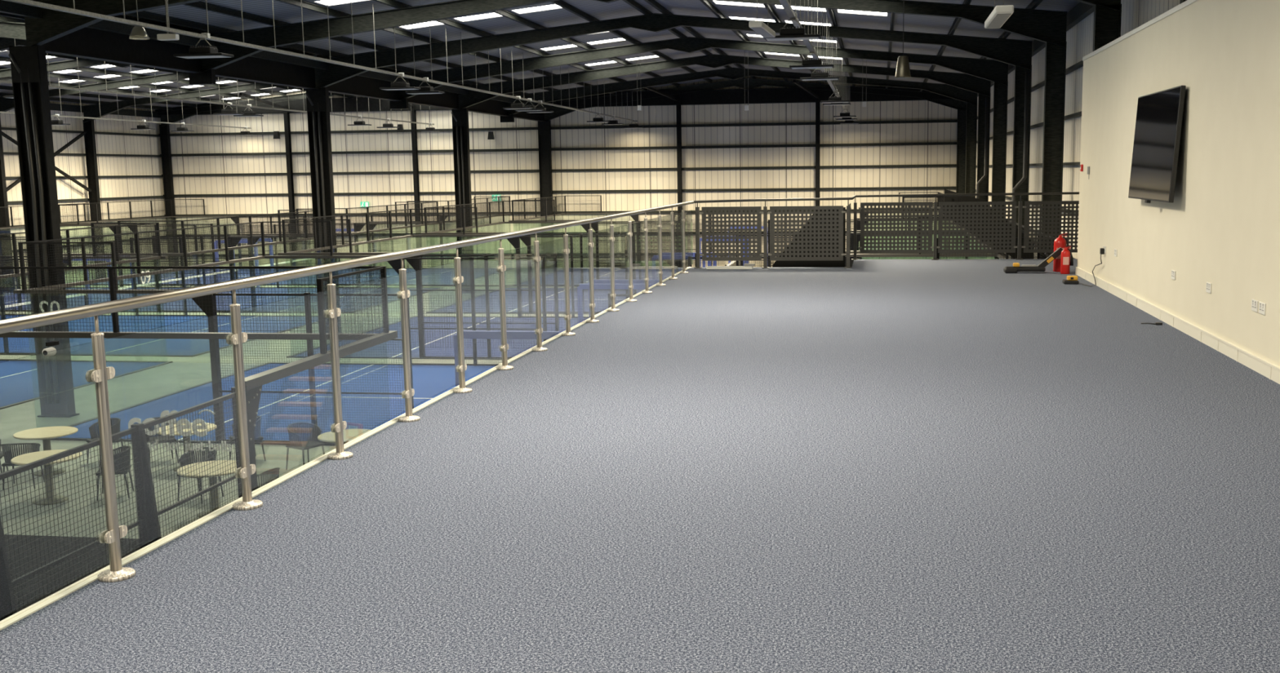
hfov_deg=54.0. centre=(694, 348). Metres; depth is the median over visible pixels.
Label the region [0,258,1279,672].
floor
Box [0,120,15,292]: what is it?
steel column
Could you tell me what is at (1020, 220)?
post
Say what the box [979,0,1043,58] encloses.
roof purlin
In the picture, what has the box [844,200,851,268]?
post
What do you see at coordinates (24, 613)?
trim
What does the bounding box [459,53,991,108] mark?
rafter
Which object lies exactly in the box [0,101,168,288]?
wall
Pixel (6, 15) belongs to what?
roof purlin
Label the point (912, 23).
ceiling
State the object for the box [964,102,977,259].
steel column
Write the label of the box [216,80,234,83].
window
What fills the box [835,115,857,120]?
floodlight
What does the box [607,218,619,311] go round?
post
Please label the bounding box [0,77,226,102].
roof purlin
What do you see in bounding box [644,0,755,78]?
roof purlin
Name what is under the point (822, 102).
diffuser
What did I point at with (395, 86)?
floodlight
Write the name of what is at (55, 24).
rafter
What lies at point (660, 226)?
post
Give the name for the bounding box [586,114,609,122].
floodlight
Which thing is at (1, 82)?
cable
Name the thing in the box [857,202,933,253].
perforated panel
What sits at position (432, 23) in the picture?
window
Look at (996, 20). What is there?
grille
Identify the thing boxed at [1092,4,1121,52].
steel column
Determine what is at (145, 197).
wall rail
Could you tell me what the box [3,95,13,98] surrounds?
floodlight
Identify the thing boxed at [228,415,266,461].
woven armchair
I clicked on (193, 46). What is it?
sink
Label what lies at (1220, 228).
wall
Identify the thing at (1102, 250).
plug
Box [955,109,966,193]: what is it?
steel column
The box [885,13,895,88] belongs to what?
roof purlin
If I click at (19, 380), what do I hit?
court
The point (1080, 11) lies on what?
beam
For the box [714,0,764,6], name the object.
window
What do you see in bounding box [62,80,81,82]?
window
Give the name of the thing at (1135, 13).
wall
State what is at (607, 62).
window
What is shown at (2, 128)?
wall rail
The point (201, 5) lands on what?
roof purlin
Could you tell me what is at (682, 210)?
post
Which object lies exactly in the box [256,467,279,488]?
woven armchair
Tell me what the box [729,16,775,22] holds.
window
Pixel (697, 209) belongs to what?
post
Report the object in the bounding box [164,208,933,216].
wall rail
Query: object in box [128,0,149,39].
lamp
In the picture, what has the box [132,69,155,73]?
window
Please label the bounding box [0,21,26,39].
rafter
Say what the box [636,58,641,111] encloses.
sensor box
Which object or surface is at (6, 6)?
beam
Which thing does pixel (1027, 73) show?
downpipe
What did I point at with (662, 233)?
wall rail
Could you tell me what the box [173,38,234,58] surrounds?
floodlight
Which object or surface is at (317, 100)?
steel column
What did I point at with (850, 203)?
perforated panel
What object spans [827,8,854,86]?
roof purlin
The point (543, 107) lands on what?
floodlight
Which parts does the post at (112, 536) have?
plate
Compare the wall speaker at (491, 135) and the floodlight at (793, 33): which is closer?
the floodlight at (793, 33)
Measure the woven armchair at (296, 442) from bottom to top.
0.815 m
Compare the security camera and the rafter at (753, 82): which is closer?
the security camera
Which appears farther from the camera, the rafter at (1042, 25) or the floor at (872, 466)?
the rafter at (1042, 25)
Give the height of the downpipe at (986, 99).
8.027 m
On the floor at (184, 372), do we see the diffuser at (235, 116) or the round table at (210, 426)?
the round table at (210, 426)
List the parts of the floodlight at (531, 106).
light panel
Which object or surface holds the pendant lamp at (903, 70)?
hanging from the roof purlin at (893, 15)
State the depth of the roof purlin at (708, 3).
39.17 m
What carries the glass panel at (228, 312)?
attached to the post at (112, 536)
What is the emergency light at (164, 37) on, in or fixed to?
hanging from the ceiling at (285, 12)
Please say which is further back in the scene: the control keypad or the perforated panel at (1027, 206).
the perforated panel at (1027, 206)
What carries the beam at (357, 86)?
attached to the steel column at (460, 132)
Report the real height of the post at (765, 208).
1.120 m
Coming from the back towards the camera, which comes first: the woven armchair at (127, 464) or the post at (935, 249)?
the post at (935, 249)
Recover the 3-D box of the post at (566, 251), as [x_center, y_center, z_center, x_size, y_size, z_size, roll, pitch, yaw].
[-1.275,-0.672,12.522,0.142,1.080,0.144,0,8,8]
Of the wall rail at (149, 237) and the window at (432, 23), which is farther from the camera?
the wall rail at (149, 237)
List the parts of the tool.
knob, raised arm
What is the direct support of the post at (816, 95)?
on the floor at (184, 372)
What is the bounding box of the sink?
[189,45,217,48]
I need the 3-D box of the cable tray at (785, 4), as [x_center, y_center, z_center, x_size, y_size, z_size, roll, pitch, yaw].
[3.035,-8.049,31.067,0.140,1.797,70.000,0,8,8]
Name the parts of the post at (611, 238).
plate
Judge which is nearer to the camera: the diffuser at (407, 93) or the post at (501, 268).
the post at (501, 268)
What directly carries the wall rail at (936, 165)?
attached to the wall at (903, 110)
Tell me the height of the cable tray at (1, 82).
1.822 m
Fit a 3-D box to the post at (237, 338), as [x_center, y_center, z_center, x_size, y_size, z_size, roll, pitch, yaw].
[-2.216,0.247,6.128,0.142,1.080,0.144,0,8,8]
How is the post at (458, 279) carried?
on the floor at (872, 466)
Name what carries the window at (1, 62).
attached to the ceiling at (5, 53)
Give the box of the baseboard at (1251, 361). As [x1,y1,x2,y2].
[1075,266,1279,384]
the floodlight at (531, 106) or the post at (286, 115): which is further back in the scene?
the post at (286, 115)
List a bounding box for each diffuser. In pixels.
[176,55,229,58]
[214,114,243,115]
[235,115,262,116]
[381,88,418,90]
[407,93,442,94]
[503,108,531,109]
[765,36,818,40]
[791,66,832,69]
[801,78,837,80]
[822,102,848,102]
[823,104,849,105]
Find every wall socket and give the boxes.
[1114,248,1117,257]
[1171,270,1175,279]
[1205,282,1211,293]
[1251,299,1258,312]
[1258,302,1266,315]
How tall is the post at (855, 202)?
1.120 m
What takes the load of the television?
attached to the wall at (1220, 228)
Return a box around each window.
[0,61,10,64]
[54,69,77,73]
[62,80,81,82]
[93,64,113,68]
[96,74,118,78]
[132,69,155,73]
[151,89,169,92]
[152,81,171,84]
[182,84,202,88]
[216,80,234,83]
[282,89,299,92]
[317,0,361,4]
[400,21,441,28]
[454,13,500,21]
[512,4,560,13]
[542,44,577,50]
[586,61,615,66]
[587,38,624,44]
[626,55,658,60]
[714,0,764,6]
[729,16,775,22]
[746,34,761,36]
[764,52,799,56]
[775,4,826,11]
[785,20,831,26]
[808,55,842,59]
[809,39,836,42]
[837,9,887,15]
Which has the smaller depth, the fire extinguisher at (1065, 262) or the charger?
the charger
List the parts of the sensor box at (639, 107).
casing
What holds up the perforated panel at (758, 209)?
attached to the post at (765, 208)
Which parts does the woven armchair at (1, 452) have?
seat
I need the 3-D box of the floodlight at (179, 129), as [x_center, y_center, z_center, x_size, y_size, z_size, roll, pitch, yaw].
[-26.139,-11.261,63.995,1.000,0.361,0.480,0,8,8]
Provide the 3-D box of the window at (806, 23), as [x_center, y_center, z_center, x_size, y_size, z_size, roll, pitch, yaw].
[3.570,-10.258,39.451,1.420,0.172,0.840,0,8,8]
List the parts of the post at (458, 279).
plate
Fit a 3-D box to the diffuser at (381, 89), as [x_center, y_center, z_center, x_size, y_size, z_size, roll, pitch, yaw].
[-8.063,-7.106,34.367,0.920,0.006,0.400,0,8,8]
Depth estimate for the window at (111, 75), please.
56.23 m
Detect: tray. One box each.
[0,38,434,124]
[0,80,251,128]
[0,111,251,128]
[4,0,637,121]
[778,0,850,115]
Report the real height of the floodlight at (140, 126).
0.361 m
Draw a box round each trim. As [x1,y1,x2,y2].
[0,266,691,631]
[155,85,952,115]
[1082,0,1197,61]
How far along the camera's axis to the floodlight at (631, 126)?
66.81 m
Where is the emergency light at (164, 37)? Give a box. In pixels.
[156,0,179,40]
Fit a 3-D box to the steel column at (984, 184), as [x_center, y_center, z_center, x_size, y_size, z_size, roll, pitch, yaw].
[11.921,-6.389,51.980,0.590,8.247,0.300,0,8,8]
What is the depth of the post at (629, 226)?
15.71 m
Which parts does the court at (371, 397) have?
fence post, frame, panel, frame, panel, fence post, frame, panel, fence post, fence post, frame, panel, fence post, frame, panel, fence post, fence post, frame, panel, frame, panel, fence post, frame, panel, fence post, fence post, frame, panel, fence post, fence post, panel, frame, entrance post, panel, fence post, frame, panel, fence post, panel, panel, entrance post, fence post, frame, panel, fence post, panel, fence post, fence post, panel, panel, panel, fence post, panel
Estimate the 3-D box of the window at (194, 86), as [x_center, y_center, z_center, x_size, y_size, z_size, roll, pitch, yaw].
[-24.996,-13.249,63.064,1.420,0.172,0.840,0,8,8]
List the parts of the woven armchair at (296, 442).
leg, leg, rail, backrest, seat, leg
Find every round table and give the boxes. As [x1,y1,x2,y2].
[10,449,82,505]
[13,426,78,476]
[157,422,217,471]
[176,460,236,518]
[317,429,370,443]
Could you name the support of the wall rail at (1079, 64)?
attached to the wall at (1135, 13)
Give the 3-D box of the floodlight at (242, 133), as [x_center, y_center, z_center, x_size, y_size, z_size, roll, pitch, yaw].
[-25.202,-12.175,70.362,1.000,0.361,0.480,0,8,8]
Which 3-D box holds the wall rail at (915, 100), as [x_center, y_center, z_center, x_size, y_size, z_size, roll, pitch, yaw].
[-8.177,-13.237,68.544,45.600,0.140,0.145,0,8,8]
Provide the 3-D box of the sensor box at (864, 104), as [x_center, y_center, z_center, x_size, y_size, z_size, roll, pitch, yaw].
[6.572,-10.385,48.587,0.160,1.990,0.100,0,8,8]
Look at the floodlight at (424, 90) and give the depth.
36.06 m
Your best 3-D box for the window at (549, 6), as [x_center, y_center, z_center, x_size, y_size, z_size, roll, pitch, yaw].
[-4.508,-9.902,36.403,1.440,0.174,0.840,0,8,8]
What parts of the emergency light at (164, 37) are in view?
casing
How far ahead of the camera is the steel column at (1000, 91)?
44.74 m
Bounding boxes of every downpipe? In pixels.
[976,97,988,199]
[1011,71,1029,259]
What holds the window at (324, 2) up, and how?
attached to the ceiling at (285, 12)
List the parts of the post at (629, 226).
plate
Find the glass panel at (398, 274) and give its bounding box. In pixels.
[335,274,399,288]
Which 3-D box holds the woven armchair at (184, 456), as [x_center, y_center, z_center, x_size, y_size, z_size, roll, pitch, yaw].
[-8.122,2.067,20.602,0.603,0.815,0.541,3,9,22]
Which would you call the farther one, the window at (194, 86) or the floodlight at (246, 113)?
the window at (194, 86)
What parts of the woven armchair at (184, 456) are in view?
leg, backrest, rail, leg, leg, leg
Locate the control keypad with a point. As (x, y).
(1088, 167)
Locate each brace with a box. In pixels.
[1,131,91,191]
[6,130,87,191]
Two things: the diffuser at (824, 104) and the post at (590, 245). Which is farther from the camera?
the diffuser at (824, 104)
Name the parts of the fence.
frame, panel, frame, panel, fence post, frame, panel, frame, panel, frame, panel, fence post, frame, panel, fence post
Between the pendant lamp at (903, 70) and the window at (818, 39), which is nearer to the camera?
the pendant lamp at (903, 70)
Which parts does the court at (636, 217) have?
fence post, panel, panel, frame, panel, panel, panel, fence post, fence post, panel, panel, fence post, frame, panel, fence post, fence post, panel, frame, panel, frame, fence post, fence post, frame, panel, panel, fence post, fence post, panel, panel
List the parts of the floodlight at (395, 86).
light panel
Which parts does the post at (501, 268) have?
plate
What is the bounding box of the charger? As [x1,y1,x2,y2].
[1062,275,1079,284]
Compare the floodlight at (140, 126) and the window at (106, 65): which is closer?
the window at (106, 65)
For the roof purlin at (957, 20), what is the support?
attached to the ceiling at (912, 23)
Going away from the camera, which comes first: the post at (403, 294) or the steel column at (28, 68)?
the post at (403, 294)
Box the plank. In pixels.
[706,263,755,269]
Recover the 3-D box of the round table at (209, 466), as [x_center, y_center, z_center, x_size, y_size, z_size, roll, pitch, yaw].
[-7.521,2.228,19.630,1.040,0.752,1.040,0,8,8]
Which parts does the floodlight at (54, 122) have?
light panel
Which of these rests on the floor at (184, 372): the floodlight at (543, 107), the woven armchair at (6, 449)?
the woven armchair at (6, 449)
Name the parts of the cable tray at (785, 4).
hanger rod, hanger rod, hanger rod, hanger rod, hanger rod, hanger rod, hanger rod, hanger rod, hanger rod, hanger rod, hanger rod, hanger rod, hanger rod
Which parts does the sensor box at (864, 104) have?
casing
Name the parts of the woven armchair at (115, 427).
leg, backrest, rail, seat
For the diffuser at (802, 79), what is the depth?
32.49 m
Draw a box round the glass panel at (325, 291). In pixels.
[240,290,326,310]
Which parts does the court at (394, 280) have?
fence post, panel, frame, panel, fence post, panel, fence post, fence post, panel, fence post, fence post, panel, fence post, frame, panel, panel, fence post, fence post, frame, panel, frame, panel, fence post, fence post, panel, fence post, frame, panel, panel, entrance post, fence post, frame, panel, fence post, frame, panel, panel, panel, fence post, fence post, panel, frame, fence post, frame, panel, panel, frame, fence post, fence post, panel, panel, panel, panel, panel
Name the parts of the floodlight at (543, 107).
light panel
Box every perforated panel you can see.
[699,206,763,261]
[768,205,845,261]
[848,203,851,254]
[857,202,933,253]
[937,201,1017,253]
[1022,200,1079,253]
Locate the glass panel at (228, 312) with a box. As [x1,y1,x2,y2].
[106,311,230,339]
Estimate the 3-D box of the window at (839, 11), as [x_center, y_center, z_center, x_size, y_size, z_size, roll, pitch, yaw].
[4.731,-9.523,35.404,1.380,0.168,0.840,0,8,8]
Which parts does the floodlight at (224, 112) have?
light panel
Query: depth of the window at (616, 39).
45.75 m
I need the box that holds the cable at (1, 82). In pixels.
[0,80,434,124]
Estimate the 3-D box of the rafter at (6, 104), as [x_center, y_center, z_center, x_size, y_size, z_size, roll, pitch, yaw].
[-21.406,-11.535,56.146,22.577,2.080,0.220,0,8,8]
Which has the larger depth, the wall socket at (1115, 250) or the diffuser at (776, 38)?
the diffuser at (776, 38)
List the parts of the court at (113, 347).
panel, fence post, frame, panel, panel, frame, panel, net post, panel, entrance post, fence post, fence post, frame, panel, panel, frame, fence post, fence post, frame, panel, frame, panel, fence post, fence post, frame, panel, fence post, frame, panel, fence post, frame, panel, frame, panel, fence post, panel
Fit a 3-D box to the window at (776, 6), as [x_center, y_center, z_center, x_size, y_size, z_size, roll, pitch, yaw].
[3.007,-9.710,35.631,1.420,0.172,0.840,0,8,8]
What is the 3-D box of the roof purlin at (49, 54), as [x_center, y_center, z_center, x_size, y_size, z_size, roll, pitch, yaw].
[-26.587,-9.285,34.177,0.100,0.155,73.900,0,8,8]
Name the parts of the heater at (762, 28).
casing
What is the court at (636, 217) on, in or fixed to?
on the floor at (184, 372)
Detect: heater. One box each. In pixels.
[748,0,775,37]
[984,0,1013,28]
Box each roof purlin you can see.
[0,12,24,19]
[0,15,24,22]
[0,56,287,95]
[0,66,255,99]
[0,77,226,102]
[0,85,197,106]
[0,92,172,110]
[5,49,306,90]
[124,10,555,102]
[181,0,583,98]
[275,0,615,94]
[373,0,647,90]
[492,9,679,87]
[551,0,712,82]
[622,0,743,79]
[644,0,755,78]
[699,0,787,80]
[763,4,821,84]
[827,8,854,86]
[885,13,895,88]
[920,0,972,91]
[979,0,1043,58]
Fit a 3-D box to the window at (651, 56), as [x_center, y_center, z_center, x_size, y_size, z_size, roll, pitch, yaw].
[-2.130,-12.223,52.565,1.440,0.174,0.840,0,8,8]
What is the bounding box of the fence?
[0,266,397,621]
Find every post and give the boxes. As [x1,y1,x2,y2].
[85,315,135,582]
[226,289,262,511]
[239,92,297,266]
[324,271,352,460]
[396,258,420,422]
[408,103,422,267]
[453,248,471,393]
[496,240,513,370]
[532,233,547,351]
[561,227,575,336]
[586,222,599,323]
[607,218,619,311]
[625,215,636,302]
[641,213,652,293]
[644,86,682,266]
[655,209,666,286]
[668,207,677,279]
[680,205,688,273]
[693,202,702,268]
[761,201,769,268]
[793,80,820,210]
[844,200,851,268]
[851,198,858,260]
[931,196,938,260]
[1015,195,1022,259]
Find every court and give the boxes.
[0,201,443,313]
[0,209,318,356]
[0,222,173,409]
[13,217,1054,445]
[57,195,513,285]
[277,204,997,359]
[420,196,967,314]
[509,191,948,285]
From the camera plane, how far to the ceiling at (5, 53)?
61.34 m
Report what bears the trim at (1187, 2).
on the wall at (1220, 228)
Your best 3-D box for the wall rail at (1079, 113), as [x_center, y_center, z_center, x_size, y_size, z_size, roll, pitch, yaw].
[10.759,-7.196,41.189,0.155,0.070,49.583,0,8,8]
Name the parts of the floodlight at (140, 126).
light panel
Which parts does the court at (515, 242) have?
fence post, panel, frame, fence post, frame, panel, frame, panel, fence post, fence post, frame, panel, fence post, panel, frame, fence post, panel, fence post, fence post, frame, panel, panel, frame, fence post, fence post, fence post, panel, frame, frame, panel, fence post, fence post, entrance post, panel, frame, panel, fence post, panel, entrance post, panel, panel, panel, panel, frame, fence post, fence post, panel, panel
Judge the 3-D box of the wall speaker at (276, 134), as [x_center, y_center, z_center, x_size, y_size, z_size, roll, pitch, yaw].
[-23.524,-12.060,70.785,0.320,0.420,0.480,0,8,8]
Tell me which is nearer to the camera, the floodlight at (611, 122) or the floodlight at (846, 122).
the floodlight at (611, 122)
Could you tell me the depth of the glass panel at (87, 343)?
4.72 m
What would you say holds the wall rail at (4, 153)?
attached to the wall at (73, 166)
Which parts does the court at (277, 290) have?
panel, panel, fence post, panel, fence post, panel, panel, fence post, panel, entrance post, fence post, entrance post, panel, frame, panel, fence post, fence post, frame, panel, panel, frame, fence post, fence post, panel, entrance post, panel, frame, fence post, panel, entrance post, fence post, frame, panel, frame, panel, panel, fence post, fence post, panel, fence post, panel, fence post, panel, fence post, frame, panel, panel, fence post, panel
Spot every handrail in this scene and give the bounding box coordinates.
[0,200,693,333]
[693,191,1079,203]
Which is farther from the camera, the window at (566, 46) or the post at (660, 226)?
the window at (566, 46)
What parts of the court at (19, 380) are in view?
panel, fence post, panel, frame, fence post, panel, frame, fence post, frame, panel, fence post, fence post, frame, panel, frame, panel, fence post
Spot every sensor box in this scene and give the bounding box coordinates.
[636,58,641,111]
[744,50,748,110]
[862,59,866,106]
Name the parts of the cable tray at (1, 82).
hanger rod, hanger rod, hanger rod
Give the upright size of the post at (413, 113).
9.480 m
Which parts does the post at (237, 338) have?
plate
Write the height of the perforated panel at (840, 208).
0.900 m
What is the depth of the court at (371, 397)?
28.50 m
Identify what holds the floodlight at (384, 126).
hanging from the cable tray at (1, 82)
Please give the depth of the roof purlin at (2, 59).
56.10 m
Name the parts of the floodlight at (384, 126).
light panel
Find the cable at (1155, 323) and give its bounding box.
[1141,322,1162,325]
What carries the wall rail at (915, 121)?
attached to the wall at (903, 110)
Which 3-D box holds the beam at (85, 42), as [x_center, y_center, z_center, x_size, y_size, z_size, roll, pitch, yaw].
[-13.295,-7.840,33.789,0.660,1.400,13.886,0,8,8]
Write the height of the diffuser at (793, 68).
0.006 m
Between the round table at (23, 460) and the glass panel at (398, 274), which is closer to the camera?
the glass panel at (398, 274)
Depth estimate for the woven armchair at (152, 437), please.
23.22 m
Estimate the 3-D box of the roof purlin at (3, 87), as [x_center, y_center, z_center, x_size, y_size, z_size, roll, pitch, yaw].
[-33.485,-8.650,35.283,0.100,0.155,73.900,0,8,8]
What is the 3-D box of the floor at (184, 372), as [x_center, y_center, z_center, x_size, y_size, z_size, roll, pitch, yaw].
[-13.367,0.775,33.779,45.640,0.200,74.100,0,8,8]
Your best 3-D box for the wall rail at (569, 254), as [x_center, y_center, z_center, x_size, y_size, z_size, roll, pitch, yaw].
[-8.077,-5.238,69.678,45.600,0.140,0.145,0,8,8]
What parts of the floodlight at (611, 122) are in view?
light panel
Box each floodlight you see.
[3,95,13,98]
[51,116,70,125]
[130,123,155,129]
[170,124,194,132]
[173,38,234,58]
[213,105,244,115]
[233,106,263,116]
[235,128,255,135]
[347,117,371,125]
[377,120,399,128]
[379,75,420,90]
[405,80,444,94]
[420,124,440,131]
[502,98,533,109]
[514,101,543,111]
[525,102,553,113]
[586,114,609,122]
[602,117,623,124]
[623,121,643,128]
[764,17,821,40]
[789,51,834,69]
[800,68,839,80]
[820,92,849,102]
[822,94,850,105]
[833,109,856,117]
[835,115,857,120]
[839,120,858,124]
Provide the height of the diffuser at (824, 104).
0.006 m
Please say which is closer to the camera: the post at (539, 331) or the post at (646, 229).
the post at (539, 331)
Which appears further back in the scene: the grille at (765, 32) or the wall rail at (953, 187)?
the wall rail at (953, 187)
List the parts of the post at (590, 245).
plate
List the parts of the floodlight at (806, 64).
light panel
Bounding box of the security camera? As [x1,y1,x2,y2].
[42,341,59,356]
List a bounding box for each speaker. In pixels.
[273,131,279,138]
[396,124,404,132]
[487,131,494,139]
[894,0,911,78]
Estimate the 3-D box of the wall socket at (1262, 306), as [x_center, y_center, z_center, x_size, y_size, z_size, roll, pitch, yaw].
[4.404,-0.313,9.741,0.013,0.090,0.150,0,8,8]
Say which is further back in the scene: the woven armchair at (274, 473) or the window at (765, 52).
the window at (765, 52)
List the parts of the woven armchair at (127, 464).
leg, seat, backrest, rail, leg, leg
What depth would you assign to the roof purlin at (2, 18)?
34.62 m
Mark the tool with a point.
(1041, 267)
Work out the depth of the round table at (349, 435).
21.88 m
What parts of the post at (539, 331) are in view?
plate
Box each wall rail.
[0,127,159,137]
[3,151,161,156]
[5,175,162,178]
[7,195,164,204]
[9,215,165,226]
[12,236,151,252]
[158,120,957,136]
[160,142,956,156]
[161,164,956,177]
[163,186,955,196]
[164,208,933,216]
[165,231,846,235]
[178,252,779,257]
[195,99,925,115]
[975,189,1078,213]
[976,111,1081,143]
[976,162,1079,167]
[977,60,1083,119]
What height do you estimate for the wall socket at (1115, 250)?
0.090 m
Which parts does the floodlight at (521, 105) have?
light panel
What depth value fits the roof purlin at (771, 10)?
37.77 m
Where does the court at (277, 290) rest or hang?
on the floor at (184, 372)
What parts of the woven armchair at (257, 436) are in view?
seat, backrest, leg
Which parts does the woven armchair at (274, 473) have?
rail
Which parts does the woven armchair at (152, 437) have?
backrest, seat, leg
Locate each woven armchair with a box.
[0,439,8,473]
[0,443,44,489]
[86,417,124,467]
[96,445,133,501]
[141,417,178,463]
[177,447,224,504]
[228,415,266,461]
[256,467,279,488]
[285,422,324,470]
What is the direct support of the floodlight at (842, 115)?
hanging from the cable tray at (785, 4)
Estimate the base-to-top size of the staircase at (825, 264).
1.230 m
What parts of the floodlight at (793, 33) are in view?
light panel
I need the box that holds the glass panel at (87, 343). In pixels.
[13,342,89,359]
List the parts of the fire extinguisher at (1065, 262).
label plate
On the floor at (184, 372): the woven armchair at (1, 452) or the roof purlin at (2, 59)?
the woven armchair at (1, 452)
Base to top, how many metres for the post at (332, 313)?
1.080 m
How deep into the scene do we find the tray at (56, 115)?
60.08 m
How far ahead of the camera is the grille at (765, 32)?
21.21 m
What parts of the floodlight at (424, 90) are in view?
light panel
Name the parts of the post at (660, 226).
plate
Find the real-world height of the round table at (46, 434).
0.752 m
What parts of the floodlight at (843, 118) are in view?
light panel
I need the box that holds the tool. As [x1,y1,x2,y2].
[1003,247,1062,273]
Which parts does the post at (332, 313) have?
plate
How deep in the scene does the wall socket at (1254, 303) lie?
9.91 m
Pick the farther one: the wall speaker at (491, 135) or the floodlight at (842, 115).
the wall speaker at (491, 135)
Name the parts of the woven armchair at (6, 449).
leg, seat, rail, backrest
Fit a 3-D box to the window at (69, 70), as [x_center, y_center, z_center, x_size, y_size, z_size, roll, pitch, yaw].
[-26.427,-11.851,53.334,1.420,0.172,0.840,0,8,8]
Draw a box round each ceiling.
[0,50,302,109]
[120,0,737,95]
[654,0,1079,84]
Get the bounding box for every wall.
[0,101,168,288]
[158,75,957,267]
[975,0,1179,259]
[1076,0,1279,367]
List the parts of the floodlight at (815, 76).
light panel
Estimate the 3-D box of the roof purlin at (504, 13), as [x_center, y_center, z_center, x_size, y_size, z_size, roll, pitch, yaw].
[-6.162,-8.944,31.220,0.100,0.155,73.900,0,8,8]
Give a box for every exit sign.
[360,201,368,207]
[492,195,500,200]
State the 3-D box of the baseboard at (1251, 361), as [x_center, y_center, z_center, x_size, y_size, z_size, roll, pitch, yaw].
[3.981,0.616,6.400,0.172,0.118,25.512,0,8,8]
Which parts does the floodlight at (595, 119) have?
light panel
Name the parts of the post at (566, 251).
plate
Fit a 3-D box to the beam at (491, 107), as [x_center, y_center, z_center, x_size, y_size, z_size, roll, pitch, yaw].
[-9.211,-11.827,61.540,0.660,1.400,13.886,0,8,8]
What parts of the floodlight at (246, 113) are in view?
light panel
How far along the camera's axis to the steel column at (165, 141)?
72.03 m
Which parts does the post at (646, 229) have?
plate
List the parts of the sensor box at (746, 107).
casing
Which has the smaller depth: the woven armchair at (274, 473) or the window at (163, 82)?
the woven armchair at (274, 473)
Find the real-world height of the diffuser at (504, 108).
0.006 m
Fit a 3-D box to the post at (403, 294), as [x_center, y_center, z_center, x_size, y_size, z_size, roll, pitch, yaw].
[-1.902,-0.060,8.259,0.142,1.080,0.144,0,8,8]
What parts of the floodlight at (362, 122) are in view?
light panel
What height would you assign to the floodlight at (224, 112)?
0.361 m
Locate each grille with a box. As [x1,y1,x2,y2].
[751,26,773,37]
[986,13,1011,28]
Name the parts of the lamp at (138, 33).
lamp shade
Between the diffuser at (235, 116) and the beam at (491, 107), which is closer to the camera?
the diffuser at (235, 116)
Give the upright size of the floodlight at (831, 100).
0.361 m
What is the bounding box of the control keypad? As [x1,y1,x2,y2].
[1087,166,1089,179]
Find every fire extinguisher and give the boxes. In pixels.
[1053,232,1069,271]
[1060,246,1073,274]
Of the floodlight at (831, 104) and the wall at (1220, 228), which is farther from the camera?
the floodlight at (831, 104)
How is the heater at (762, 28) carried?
hanging from the ceiling at (912, 23)
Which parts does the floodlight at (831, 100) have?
light panel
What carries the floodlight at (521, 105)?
hanging from the cable tray at (206, 35)
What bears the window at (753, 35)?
attached to the ceiling at (912, 23)
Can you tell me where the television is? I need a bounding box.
[1128,85,1186,203]
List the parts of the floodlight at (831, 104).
light panel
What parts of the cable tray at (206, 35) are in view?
hanger rod, hanger rod, hanger rod, hanger rod, hanger rod, hanger rod, hanger rod, hanger rod, hanger rod, hanger rod, hanger rod, hanger rod, hanger rod, hanger rod, hanger rod, hanger rod, hanger rod, hanger rod, hanger rod, hanger rod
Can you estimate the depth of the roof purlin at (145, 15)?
33.45 m
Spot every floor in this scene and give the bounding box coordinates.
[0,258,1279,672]
[0,267,636,539]
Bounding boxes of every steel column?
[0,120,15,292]
[8,44,79,417]
[82,120,106,279]
[159,124,178,266]
[305,87,342,333]
[451,107,475,293]
[537,120,554,267]
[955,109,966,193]
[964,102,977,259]
[977,93,990,201]
[991,81,1008,259]
[1011,65,1031,233]
[1040,41,1066,259]
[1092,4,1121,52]
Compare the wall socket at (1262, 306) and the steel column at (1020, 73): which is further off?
the steel column at (1020, 73)
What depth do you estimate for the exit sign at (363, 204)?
70.70 m
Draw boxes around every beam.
[0,0,551,110]
[31,0,319,89]
[49,103,160,117]
[315,54,462,110]
[458,84,546,122]
[977,2,1093,97]
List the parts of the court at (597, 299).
fence post, panel, fence post, frame, panel, panel, fence post, panel, fence post, panel, fence post, panel, fence post, panel, frame, fence post, fence post, frame, panel, fence post, fence post, frame, panel, frame, panel, fence post, fence post, frame, panel, panel, fence post, panel, panel, panel, panel, fence post, panel, frame, glass pane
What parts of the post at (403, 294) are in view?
plate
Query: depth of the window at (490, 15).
36.76 m
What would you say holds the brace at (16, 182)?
attached to the steel column at (3, 195)
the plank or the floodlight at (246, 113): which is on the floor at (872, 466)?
the plank
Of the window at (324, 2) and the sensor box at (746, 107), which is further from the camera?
the sensor box at (746, 107)
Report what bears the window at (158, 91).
attached to the ceiling at (5, 53)
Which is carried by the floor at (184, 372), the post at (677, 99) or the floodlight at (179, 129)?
the post at (677, 99)
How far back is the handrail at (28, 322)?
6.10 m
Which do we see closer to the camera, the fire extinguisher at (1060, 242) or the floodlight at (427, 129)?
the fire extinguisher at (1060, 242)
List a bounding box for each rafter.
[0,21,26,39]
[0,36,316,87]
[0,57,133,78]
[0,71,459,111]
[24,0,1121,46]
[83,82,297,122]
[159,92,355,127]
[200,0,1067,71]
[315,13,1032,88]
[398,36,1008,100]
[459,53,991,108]
[506,67,977,115]
[544,78,966,119]
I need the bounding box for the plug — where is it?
[1081,248,1104,286]
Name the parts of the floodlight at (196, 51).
light panel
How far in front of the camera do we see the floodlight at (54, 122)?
54.06 m

